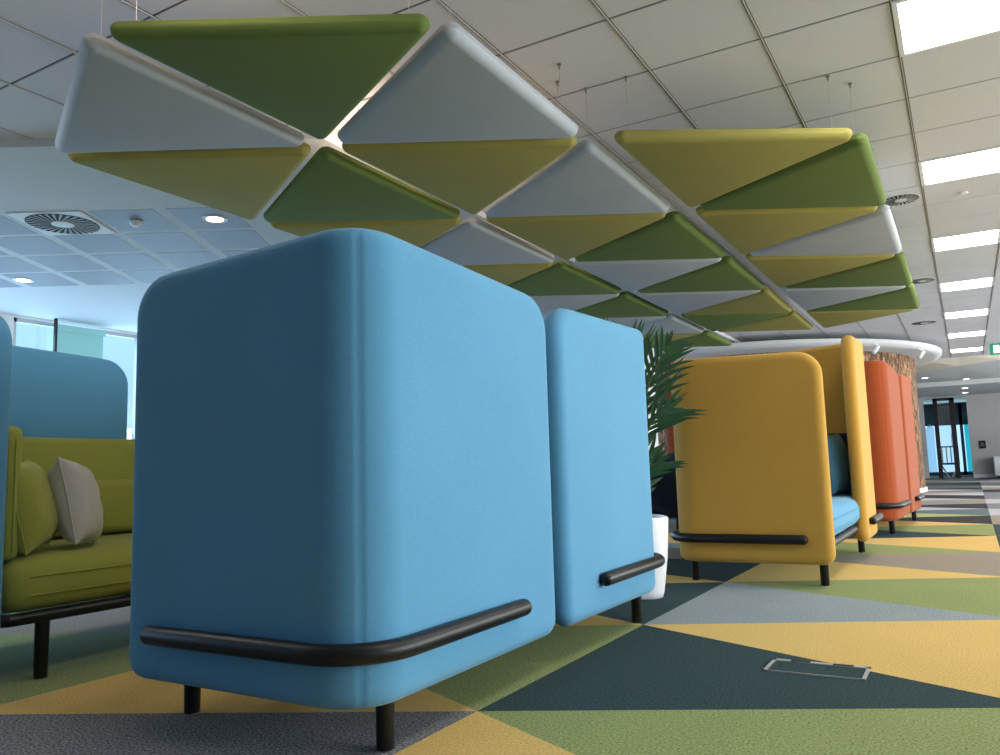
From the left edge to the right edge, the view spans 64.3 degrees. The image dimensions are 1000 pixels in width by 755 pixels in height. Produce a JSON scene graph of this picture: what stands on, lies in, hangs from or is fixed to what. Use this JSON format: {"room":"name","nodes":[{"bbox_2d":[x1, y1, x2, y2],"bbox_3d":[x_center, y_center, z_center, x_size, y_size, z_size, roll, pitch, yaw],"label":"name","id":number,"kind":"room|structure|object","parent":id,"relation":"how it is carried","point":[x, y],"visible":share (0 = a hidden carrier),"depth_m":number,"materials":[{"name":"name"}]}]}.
{"room":"common room","nodes":[
{"label":"common room","id":0,"kind":"room"},
{"bbox_2d":[0,313,136,344],"bbox_3d":[-3.325,1.030,14.653,0.120,2.810,34.000,-5,-8,30],"label":"wall","id":1,"kind":"structure","parent":0,"point":[9,318],"depth_m":10.31,"materials":[{"name":"white paint"}]},
{"bbox_2d":[13,317,136,438],"bbox_3d":[-5.234,0.600,11.420,0.060,2.430,3.538,-5,-8,30],"label":"window","id":2,"kind":"structure","parent":1,"relation":"in","point":[16,320],"depth_m":11.28,"materials":[{"name":"silver metal"}]},
{"bbox_2d":[57,324,105,358],"bbox_3d":[-5.605,0.427,10.576,0.050,2.200,0.690,-5,-8,30],"label":"window blind","id":3,"kind":"object","parent":2,"relation":"attached to","point":[70,339],"visible":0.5,"depth_m":10.68,"materials":[{"name":"teal"}]},
{"bbox_2d":[0,131,739,342],"bbox_3d":[0.857,-0.382,15.627,7.342,0.083,28.346,-5,-8,30],"label":"ceiling","id":4,"kind":"structure","parent":0,"point":[35,176],"depth_m":7.03,"materials":[{"name":"paint"}]},
{"bbox_2d":[12,278,33,282],"bbox_3d":[-4.981,-1.015,8.318,0.204,0.010,0.204,-5,-8,30],"label":"recessed light","id":5,"kind":"object","parent":4,"relation":"in","point":[21,280],"visible":1,"depth_m":8.31,"materials":[{"name":"white paint"}]},
{"bbox_2d":[6,210,114,234],"bbox_3d":[-3.583,-1.258,6.524,0.580,0.019,0.580,-2,-7,0],"label":"ceiling vent","id":6,"kind":"object","parent":4,"relation":"in","point":[77,222],"visible":1,"depth_m":6.48,"materials":[{"name":"white metal"}]},
{"bbox_2d":[129,220,141,227],"bbox_3d":[-2.987,-1.258,6.527,0.100,0.040,0.100,-5,-8,30],"label":"smoke detector","id":7,"kind":"object","parent":4,"relation":"attached to","point":[134,223],"visible":1,"depth_m":6.50,"materials":[{"name":"white paint"}]},
{"bbox_2d":[67,128,310,219],"bbox_3d":[-1.571,-1.382,4.692,1.173,0.402,1.330,-5,-8,30],"label":"acoustic panel","id":8,"kind":"object","parent":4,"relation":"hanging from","point":[240,182],"visible":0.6,"depth_m":4.58,"materials":[{"name":"yellow fabric"}]},
{"bbox_2d":[202,215,227,223],"bbox_3d":[-2.338,-1.298,6.530,0.204,0.010,0.204,-5,-8,30],"label":"recessed light","id":9,"kind":"object","parent":4,"relation":"in","point":[217,219],"visible":1,"depth_m":6.52,"materials":[{"name":"white paint"}]},
{"bbox_2d":[263,146,459,222],"bbox_3d":[-1.121,-1.322,5.319,1.177,0.402,1.376,-5,-8,30],"label":"acoustic panel","id":10,"kind":"object","parent":4,"relation":"hanging from","point":[333,185],"visible":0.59,"depth_m":5.11,"materials":[{"name":"green fabric"}]},
{"bbox_2d":[270,184,461,247],"bbox_3d":[-0.810,-1.254,5.986,1.177,0.402,1.376,-5,-8,30],"label":"acoustic panel","id":11,"kind":"object","parent":4,"relation":"hanging from","point":[418,233],"visible":0.34,"depth_m":5.71,"materials":[{"name":"yellow fabric"}]},
{"bbox_2d":[420,217,553,264],"bbox_3d":[-0.359,-1.194,6.613,1.173,0.402,1.330,-5,-8,30],"label":"acoustic panel","id":12,"kind":"object","parent":4,"relation":"hanging from","point":[473,241],"visible":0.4,"depth_m":6.34,"materials":[{"name":"white fabric"}]},
{"bbox_2d":[461,249,552,284],"bbox_3d":[-0.050,-1.126,7.282,1.174,0.402,1.339,-5,-8,30],"label":"acoustic panel","id":13,"kind":"object","parent":4,"relation":"hanging from","point":[506,274],"visible":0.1,"depth_m":7.07,"materials":[{"name":"yellow fabric"}]},
{"bbox_2d":[506,260,620,295],"bbox_3d":[0.400,-1.066,7.910,1.178,0.402,1.385,-5,-8,30],"label":"acoustic panel","id":14,"kind":"object","parent":4,"relation":"hanging from","point":[563,277],"visible":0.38,"depth_m":7.66,"materials":[{"name":"green fabric"}]},
{"bbox_2d":[530,294,618,316],"bbox_3d":[0.717,-0.997,8.584,1.178,0.402,1.385,-5,-8,30],"label":"acoustic panel","id":15,"kind":"object","parent":4,"relation":"hanging from","point":[546,304],"visible":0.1,"depth_m":8.46,"materials":[{"name":"white fabric"}]},
{"bbox_2d":[574,289,667,317],"bbox_3d":[1.169,-0.937,9.217,1.175,0.402,1.348,-5,-8,30],"label":"acoustic panel","id":16,"kind":"object","parent":4,"relation":"hanging from","point":[626,304],"visible":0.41,"depth_m":8.96,"materials":[{"name":"green fabric"}]},
{"bbox_2d":[600,305,665,326],"bbox_3d":[1.484,-0.868,9.893,1.176,0.402,1.357,-5,-8,30],"label":"acoustic panel","id":17,"kind":"object","parent":4,"relation":"hanging from","point":[626,321],"visible":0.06,"depth_m":9.64,"materials":[{"name":"white fabric"}]},
{"bbox_2d":[631,313,703,334],"bbox_3d":[1.926,-0.810,10.506,1.175,0.402,1.348,-5,-8,30],"label":"acoustic panel","id":18,"kind":"object","parent":4,"relation":"hanging from","point":[679,325],"visible":0.43,"depth_m":10.19,"materials":[{"name":"white fabric"}]},
{"bbox_2d":[643,333,700,344],"bbox_3d":[2.235,-0.741,11.175,1.173,0.402,1.321,-5,-8,30],"label":"acoustic panel","id":19,"kind":"object","parent":4,"relation":"hanging from","point":[684,335],"visible":0.05,"depth_m":10.93,"materials":[{"name":"yellow fabric"}]},
{"bbox_2d":[652,328,731,347],"bbox_3d":[2.676,-0.684,11.780,1.172,0.402,1.321,-5,-8,30],"label":"acoustic panel","id":20,"kind":"object","parent":4,"relation":"hanging from","point":[707,338],"visible":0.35,"depth_m":11.45,"materials":[{"name":"green fabric"}]},
{"bbox_2d":[0,476,999,754],"bbox_3d":[4.587,1.869,11.642,16.400,0.001,36.951,-5,-8,30],"label":"floor","id":21,"kind":"structure","parent":0,"point":[920,608],"depth_m":2.42,"materials":[{"name":"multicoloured carpet"}]},
{"bbox_2d":[53,318,57,351],"bbox_3d":[-5.722,0.606,10.173,0.040,2.760,0.030,-5,-8,30],"label":"window post","id":22,"kind":"object","parent":21,"relation":"on","point":[55,332],"visible":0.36,"depth_m":10.30,"materials":[{"name":"black metal"}]},
{"bbox_2d":[0,316,134,679],"bbox_3d":[-1.490,0.482,3.564,0.881,1.246,2.086,-5,-8,30],"label":"sofa","id":23,"kind":"object","parent":21,"relation":"on","point":[70,407],"visible":0.26,"depth_m":3.31,"materials":[{"name":"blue fabric"}]},
{"bbox_2d":[16,460,57,555],"bbox_3d":[-1.641,0.443,2.761,0.183,0.323,0.328,1,-7,-20],"label":"cushion","id":24,"kind":"object","parent":23,"relation":"on","point":[36,512],"visible":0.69,"depth_m":2.67,"materials":[{"name":"green fabric"}]},
{"bbox_2d":[48,456,102,544],"bbox_3d":[-1.570,0.464,2.951,0.173,0.337,0.325,1,-7,-19],"label":"cushion","id":25,"kind":"object","parent":23,"relation":"on","point":[75,489],"visible":0.95,"depth_m":2.84,"materials":[{"name":"grey fabric"}]},
{"bbox_2d":[55,479,133,536],"bbox_3d":[-1.659,0.581,3.654,0.080,0.230,1.686,-5,-8,30],"label":"lumbar cushion","id":26,"kind":"object","parent":23,"relation":"on","point":[116,495],"depth_m":3.52,"materials":[{"name":"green fabric"}]},
{"bbox_2d":[129,228,664,752],"bbox_3d":[-0.145,0.359,2.833,0.881,1.246,2.086,-5,-8,30],"label":"booth","id":27,"kind":"object","parent":21,"relation":"on","point":[371,469],"visible":1,"depth_m":2.03,"materials":[{"name":"blue fabric"}]},
{"bbox_2d":[593,314,707,600],"bbox_3d":[0.665,0.381,4.134,0.738,1.456,0.484,-2,-7,0],"label":"potted palm","id":28,"kind":"object","parent":21,"relation":"on","point":[668,416],"visible":0.24,"depth_m":4.03,"materials":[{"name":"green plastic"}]},
{"bbox_2d":[630,514,667,600],"bbox_3d":[0.666,0.901,4.012,0.360,0.395,0.360,-2,-7,0],"label":"pot","id":29,"kind":"object","parent":28,"relation":"attached to","point":[659,522],"depth_m":3.87,"materials":[{"name":"white ceramic"}]},
{"bbox_2d":[650,452,677,518],"bbox_3d":[1.284,0.938,6.038,0.625,0.744,0.708,-3,-7,9],"label":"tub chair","id":30,"kind":"object","parent":21,"relation":"on","point":[664,496],"visible":0.11,"depth_m":5.71,"materials":[{"name":"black fabric"}]},
{"bbox_2d":[665,391,678,529],"bbox_3d":[2.477,0.826,8.648,0.881,1.506,2.086,-5,-8,30],"label":"booth","id":31,"kind":"object","parent":21,"relation":"on","point":[669,431],"visible":0.02,"depth_m":7.99,"materials":[{"name":"orange fabric"}]},
{"bbox_2d":[671,335,883,585],"bbox_3d":[1.819,0.438,5.117,0.956,1.503,2.086,-5,-8,30],"label":"booth","id":32,"kind":"object","parent":21,"relation":"on","point":[754,486],"visible":0.98,"depth_m":4.28,"materials":[{"name":"yellow fabric"}]},
{"bbox_2d":[827,434,851,494],"bbox_3d":[2.322,0.593,5.509,0.163,0.421,0.408,-7,-9,41],"label":"cushion","id":33,"kind":"object","parent":32,"relation":"on","point":[840,479],"visible":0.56,"depth_m":5.40,"materials":[{"name":"blue fabric"}]},
{"bbox_2d":[763,658,870,680],"bbox_3d":[0.993,0.912,2.495,0.294,0.005,0.164,-5,-8,30],"label":"floor outlet cover","id":34,"kind":"object","parent":21,"relation":"on","point":[844,671],"visible":1,"depth_m":2.49,"materials":[{"name":"silver metal"}]},
{"bbox_2d":[864,360,924,534],"bbox_3d":[3.545,0.699,7.811,0.881,1.506,2.086,-6,-8,33],"label":"booth","id":35,"kind":"object","parent":21,"relation":"on","point":[889,396],"visible":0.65,"depth_m":6.90,"materials":[{"name":"orange fabric"}]},
{"bbox_2d":[941,446,959,476],"bbox_3d":[14.157,2.651,25.066,0.560,0.975,0.550,-5,-8,30],"label":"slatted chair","id":36,"kind":"object","parent":21,"relation":"on","point":[945,447],"visible":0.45,"depth_m":24.89,"materials":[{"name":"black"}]},
{"bbox_2d":[993,456,999,477],"bbox_3d":[14.962,2.580,23.062,1.100,0.620,0.535,-5,-8,30],"label":"base cabinet","id":37,"kind":"object","parent":21,"relation":"on","point":[996,459],"visible":1,"depth_m":23.09,"materials":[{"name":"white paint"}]},
{"bbox_2d":[0,0,999,358],"bbox_3d":[1.704,-1.397,7.191,16.400,0.016,26.160,-5,-8,30],"label":"ceiling","id":38,"kind":"structure","parent":0,"point":[687,64],"depth_m":4.49,"materials":[{"name":"tile"}]},
{"bbox_2d":[55,2,304,152],"bbox_3d":[-1.851,-1.446,4.064,1.165,0.402,1.238,-5,-8,30],"label":"acoustic panel","id":39,"kind":"object","parent":38,"relation":"hanging from","point":[118,98],"visible":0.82,"depth_m":3.86,"materials":[{"name":"white fabric"}]},
{"bbox_2d":[110,0,429,138],"bbox_3d":[-0.795,-1.546,3.464,1.124,0.402,1.234,-5,-8,30],"label":"acoustic panel","id":40,"kind":"object","parent":38,"relation":"hanging from","point":[306,73],"visible":1,"depth_m":3.34,"materials":[{"name":"green fabric"}]},
{"bbox_2d":[337,11,577,143],"bbox_3d":[-0.364,-1.491,4.047,1.124,0.402,1.234,-5,-8,30],"label":"acoustic panel","id":41,"kind":"object","parent":38,"relation":"hanging from","point":[452,87],"visible":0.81,"depth_m":3.85,"materials":[{"name":"white fabric"}]},
{"bbox_2d":[342,80,576,213],"bbox_3d":[-0.060,-1.424,4.706,1.135,0.402,1.371,-5,-8,30],"label":"acoustic panel","id":42,"kind":"object","parent":38,"relation":"hanging from","point":[470,176],"visible":0.78,"depth_m":4.57,"materials":[{"name":"yellow fabric"}]},
{"bbox_2d":[486,184,665,259],"bbox_3d":[0.699,-1.296,6.001,1.132,0.402,1.326,-5,-8,30],"label":"acoustic panel","id":43,"kind":"object","parent":38,"relation":"hanging from","point":[567,237],"visible":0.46,"depth_m":5.89,"materials":[{"name":"yellow fabric"}]},
{"bbox_2d":[484,87,669,216],"bbox_3d":[0.368,-1.367,5.305,1.135,0.402,1.371,-5,-8,30],"label":"acoustic panel","id":44,"kind":"object","parent":38,"relation":"hanging from","point":[587,179],"visible":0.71,"depth_m":5.12,"materials":[{"name":"white fabric"}]},
{"bbox_2d":[574,225,721,291],"bbox_3d":[1.462,-1.168,7.296,1.136,0.402,1.380,-5,-8,30],"label":"acoustic panel","id":45,"kind":"object","parent":38,"relation":"hanging from","point":[631,275],"visible":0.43,"depth_m":7.18,"materials":[{"name":"white fabric"}]},
{"bbox_2d":[575,200,725,261],"bbox_3d":[1.130,-1.239,6.600,1.133,0.402,1.335,-5,-8,30],"label":"acoustic panel","id":46,"kind":"object","parent":38,"relation":"hanging from","point":[673,236],"visible":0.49,"depth_m":6.42,"materials":[{"name":"green fabric"}]},
{"bbox_2d":[636,265,759,313],"bbox_3d":[2.229,-1.038,8.604,1.134,0.402,1.344,-5,-8,30],"label":"acoustic panel","id":47,"kind":"object","parent":38,"relation":"hanging from","point":[675,302],"visible":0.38,"depth_m":8.49,"materials":[{"name":"white fabric"}]},
{"bbox_2d":[638,240,764,292],"bbox_3d":[1.894,-1.110,7.904,1.136,0.402,1.380,-5,-8,30],"label":"acoustic panel","id":48,"kind":"object","parent":38,"relation":"hanging from","point":[727,274],"visible":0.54,"depth_m":7.73,"materials":[{"name":"green fabric"}]},
{"bbox_2d":[614,75,851,206],"bbox_3d":[1.442,-1.469,4.685,1.135,0.402,1.371,-5,-8,30],"label":"acoustic panel","id":49,"kind":"object","parent":38,"relation":"hanging from","point":[699,166],"visible":1,"depth_m":4.53,"materials":[{"name":"yellow fabric"}]},
{"bbox_2d":[681,287,787,331],"bbox_3d":[2.986,-0.911,9.894,1.134,0.402,1.344,-5,-8,30],"label":"acoustic panel","id":50,"kind":"object","parent":38,"relation":"hanging from","point":[713,323],"visible":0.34,"depth_m":9.79,"materials":[{"name":"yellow fabric"}]},
{"bbox_2d":[684,280,792,314],"bbox_3d":[2.663,-0.981,9.212,1.134,0.402,1.353,-5,-8,30],"label":"acoustic panel","id":51,"kind":"object","parent":38,"relation":"hanging from","point":[766,300],"visible":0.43,"depth_m":9.04,"materials":[{"name":"yellow fabric"}]},
{"bbox_2d":[718,303,812,331],"bbox_3d":[3.417,-0.854,10.492,1.131,0.402,1.316,-5,-8,30],"label":"acoustic panel","id":52,"kind":"object","parent":38,"relation":"hanging from","point":[793,320],"visible":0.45,"depth_m":10.33,"materials":[{"name":"yellow fabric"}]},
{"bbox_2d":[696,206,876,253],"bbox_3d":[2.201,-1.341,5.981,1.133,0.402,1.335,-5,-8,30],"label":"acoustic panel","id":53,"kind":"object","parent":38,"relation":"hanging from","point":[746,230],"visible":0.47,"depth_m":5.87,"materials":[{"name":"yellow fabric"}]},
{"bbox_2d":[700,82,886,209],"bbox_3d":[1.889,-1.409,5.314,1.132,0.402,1.326,-5,-8,30],"label":"acoustic panel","id":54,"kind":"object","parent":38,"relation":"hanging from","point":[846,174],"visible":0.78,"depth_m":5.13,"materials":[{"name":"green fabric"}]},
{"bbox_2d":[746,253,894,286],"bbox_3d":[2.968,-1.212,7.283,1.136,0.402,1.380,-5,-8,30],"label":"acoustic panel","id":55,"kind":"object","parent":38,"relation":"hanging from","point":[783,271],"visible":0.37,"depth_m":7.18,"materials":[{"name":"yellow fabric"}]},
{"bbox_2d":[750,164,901,255],"bbox_3d":[2.648,-1.281,6.611,1.136,0.402,1.380,-5,-8,30],"label":"acoustic panel","id":56,"kind":"object","parent":38,"relation":"hanging from","point":[875,232],"visible":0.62,"depth_m":6.43,"materials":[{"name":"white fabric"}]},
{"bbox_2d":[781,286,904,310],"bbox_3d":[3.736,-1.083,8.592,1.134,0.402,1.353,-5,-8,30],"label":"acoustic panel","id":57,"kind":"object","parent":38,"relation":"hanging from","point":[806,298],"visible":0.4,"depth_m":8.49,"materials":[{"name":"white fabric"}]},
{"bbox_2d":[786,218,912,288],"bbox_3d":[3.417,-1.152,7.918,1.134,0.402,1.344,-5,-8,30],"label":"acoustic panel","id":58,"kind":"object","parent":38,"relation":"hanging from","point":[894,271],"visible":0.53,"depth_m":7.75,"materials":[{"name":"green fabric"}]},
{"bbox_2d":[806,309,912,327],"bbox_3d":[4.487,-0.956,9.874,1.131,0.402,1.316,-5,-8,30],"label":"acoustic panel","id":59,"kind":"object","parent":38,"relation":"hanging from","point":[826,319],"visible":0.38,"depth_m":9.78,"materials":[{"name":"yellow fabric"}]},
{"bbox_2d":[811,254,919,311],"bbox_3d":[4.175,-1.025,9.207,1.134,0.402,1.344,-5,-8,30],"label":"acoustic panel","id":60,"kind":"object","parent":38,"relation":"hanging from","point":[905,298],"visible":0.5,"depth_m":9.04,"materials":[{"name":"green fabric"}]},
{"bbox_2d":[883,193,920,205],"bbox_3d":[3.374,-1.492,6.709,0.312,0.010,0.312,-5,-8,30],"label":"ceiling vent","id":61,"kind":"object","parent":38,"relation":"in","point":[901,199],"visible":0.85,"depth_m":6.68,"materials":[{"name":"white metal"}]},
{"bbox_2d":[912,278,935,283],"bbox_3d":[5.196,-1.186,9.810,0.322,0.010,0.322,-5,-8,30],"label":"ceiling vent","id":62,"kind":"object","parent":38,"relation":"in","point":[921,280],"visible":0.81,"depth_m":9.77,"materials":[{"name":"grey metal"}]},
{"bbox_2d":[910,321,937,324],"bbox_3d":[6.858,-0.879,12.877,0.395,0.010,0.395,-5,-8,30],"label":"ceiling vent","id":63,"kind":"object","parent":38,"relation":"in","point":[920,322],"visible":1,"depth_m":12.85,"materials":[{"name":"white metal"}]},
{"bbox_2d":[891,0,999,56],"bbox_3d":[2.273,-1.796,3.903,0.600,0.028,0.600,-5,-8,30],"label":"recessed light","id":64,"kind":"object","parent":38,"relation":"in","point":[920,25],"visible":0.94,"depth_m":3.99,"materials":[{"name":"white paint"}]},
{"bbox_2d":[918,145,999,185],"bbox_3d":[3.484,-1.593,5.965,0.600,0.028,0.600,-5,-8,30],"label":"recessed light","id":65,"kind":"object","parent":38,"relation":"in","point":[986,161],"visible":0.95,"depth_m":5.98,"materials":[{"name":"white paint"}]},
{"bbox_2d":[931,228,999,251],"bbox_3d":[4.695,-1.389,8.027,0.600,0.028,0.600,-5,-8,30],"label":"recessed light","id":66,"kind":"object","parent":38,"relation":"in","point":[991,236],"visible":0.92,"depth_m":8.04,"materials":[{"name":"white paint"}]},
{"bbox_2d":[943,308,989,318],"bbox_3d":[7.117,-0.981,12.151,0.600,0.028,0.600,-5,-8,30],"label":"recessed light","id":67,"kind":"object","parent":38,"relation":"in","point":[977,312],"visible":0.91,"depth_m":12.18,"materials":[{"name":"white paint"}]},
{"bbox_2d":[939,276,994,291],"bbox_3d":[5.906,-1.185,10.089,0.600,0.028,0.600,-5,-8,30],"label":"recessed light","id":68,"kind":"object","parent":38,"relation":"in","point":[987,281],"visible":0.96,"depth_m":10.10,"materials":[{"name":"white paint"}]},
{"bbox_2d":[947,330,986,338],"bbox_3d":[8.328,-0.777,14.213,0.600,0.028,0.600,-5,-8,30],"label":"recessed light","id":69,"kind":"object","parent":38,"relation":"in","point":[983,332],"visible":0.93,"depth_m":14.24,"materials":[{"name":"white paint"}]},
{"bbox_2d":[950,346,983,352],"bbox_3d":[9.539,-0.574,16.275,0.600,0.028,0.600,-5,-8,30],"label":"recessed light","id":70,"kind":"object","parent":38,"relation":"in","point":[972,348],"visible":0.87,"depth_m":16.31,"materials":[{"name":"white paint"}]},
{"bbox_2d":[951,347,981,351],"bbox_3d":[9.539,-0.578,16.276,0.550,0.012,0.550,-5,-8,30],"label":"diffuser","id":71,"kind":"object","parent":70,"relation":"attached to","point":[973,348],"depth_m":16.31,"materials":[{"name":"white plastic"}]},
{"bbox_2d":[989,343,999,354],"bbox_3d":[9.662,-0.574,15.213,0.520,0.244,0.046,-6,-8,31],"label":"exit sign","id":72,"kind":"object","parent":38,"relation":"hanging from","point":[994,348],"visible":1,"depth_m":15.28,"materials":[{"name":"teal plastic"}]},
{"bbox_2d":[644,348,658,448],"bbox_3d":[2.112,0.708,13.005,0.900,2.760,0.900,-5,-8,30],"label":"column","id":73,"kind":"structure","parent":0,"point":[649,389],"depth_m":12.74,"materials":[{"name":"white paint"}]},
{"bbox_2d":[654,351,925,487],"bbox_3d":[5.408,1.129,17.197,6.500,2.540,6.500,-5,-8,30],"label":"wall","id":74,"kind":"structure","parent":0,"point":[904,365],"depth_m":15.02,"materials":[{"name":"brown wood"}]},
{"bbox_2d":[654,338,941,366],"bbox_3d":[5.235,-0.157,17.309,7.680,0.130,7.680,-5,-8,30],"label":"trim","id":75,"kind":"structure","parent":74,"relation":"attached to","point":[932,353],"depth_m":13.88,"materials":[{"name":"paint"}]},
{"bbox_2d":[871,344,879,354],"bbox_3d":[6.361,-0.476,13.482,0.150,0.181,0.099,-2,-7,3],"label":"spotlight","id":76,"kind":"object","parent":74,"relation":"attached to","point":[877,346],"visible":1,"depth_m":13.45,"materials":[{"name":"white paint"}]},
{"bbox_2d":[917,349,924,359],"bbox_3d":[7.577,-0.412,14.333,0.150,0.181,0.099,-2,-7,3],"label":"spotlight","id":77,"kind":"object","parent":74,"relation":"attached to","point":[922,351],"visible":1,"depth_m":14.30,"materials":[{"name":"white paint"}]},
{"bbox_2d":[920,486,927,492],"bbox_3d":[5.446,2.429,17.046,6.560,0.080,6.560,-5,-8,30],"label":"baseboard","id":78,"kind":"structure","parent":74,"relation":"attached to","point":[925,489],"depth_m":15.02,"materials":[{"name":"white paint"}]},
{"bbox_2d":[923,403,972,475],"bbox_3d":[15.231,1.920,26.044,5.200,2.600,4.150,-5,-8,30],"label":"glass wall","id":79,"kind":"structure","parent":0,"point":[960,408],"depth_m":28.04,"materials":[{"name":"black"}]},
{"bbox_2d":[925,424,937,471],"bbox_3d":[14.734,2.529,28.342,1.350,1.708,0.060,-5,-8,30],"label":"sheer curtain","id":80,"kind":"object","parent":79,"relation":"hanging from","point":[930,438],"visible":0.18,"depth_m":28.06,"materials":[{"name":"blue fabric"}]},
{"bbox_2d":[964,419,972,471],"bbox_3d":[16.730,2.288,27.193,1.420,1.808,0.060,-5,-8,30],"label":"sheer curtain","id":81,"kind":"object","parent":79,"relation":"hanging from","point":[966,428],"visible":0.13,"depth_m":27.51,"materials":[{"name":"teal fabric"}]},
{"bbox_2d":[930,475,972,476],"bbox_3d":[5.260,2.131,12.762,17.200,0.300,40.400,-5,-8,30],"label":"floor slab","id":82,"kind":"structure","parent":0,"point":[944,475],"depth_m":26.94,"materials":[{"name":"carpet"}]},
{"bbox_2d":[915,354,999,382],"bbox_3d":[12.207,-0.275,18.464,9.700,0.271,4.000,-5,-8,30],"label":"ceiling","id":83,"kind":"structure","parent":0,"point":[979,366],"depth_m":18.26,"materials":[{"name":"paint"}]},
{"bbox_2d":[917,377,999,404],"bbox_3d":[15.781,0.433,24.384,9.550,0.140,10.100,-5,-8,30],"label":"ceiling","id":84,"kind":"structure","parent":0,"point":[987,385],"depth_m":21.96,"materials":[{"name":"paint"}]},
{"bbox_2d":[918,393,999,478],"bbox_3d":[12.416,1.754,25.211,16.400,2.900,0.150,-5,-8,30],"label":"wall","id":85,"kind":"structure","parent":0,"point":[983,410],"depth_m":23.93,"materials":[{"name":"grey paint"}]},
{"bbox_2d":[932,397,960,477],"bbox_3d":[13.646,1.849,24.334,0.580,2.440,0.100,-5,-8,30],"label":"door","id":86,"kind":"structure","parent":85,"relation":"in","point":[954,440],"depth_m":24.29,"materials":[{"name":"black metal"}]},
{"bbox_2d":[979,441,985,447],"bbox_3d":[14.464,2.008,23.870,0.170,0.230,0.045,-5,-8,30],"label":"wall panel","id":87,"kind":"object","parent":85,"relation":"attached to","point":[982,444],"visible":1,"depth_m":23.85,"materials":[{"name":"black"}]},
{"bbox_2d":[974,474,996,477],"bbox_3d":[16.866,2.711,22.405,6.080,0.100,0.020,-5,-8,30],"label":"baseboard","id":88,"kind":"structure","parent":85,"relation":"attached to","point":[975,475],"depth_m":23.78,"materials":[{"name":"white paint"}]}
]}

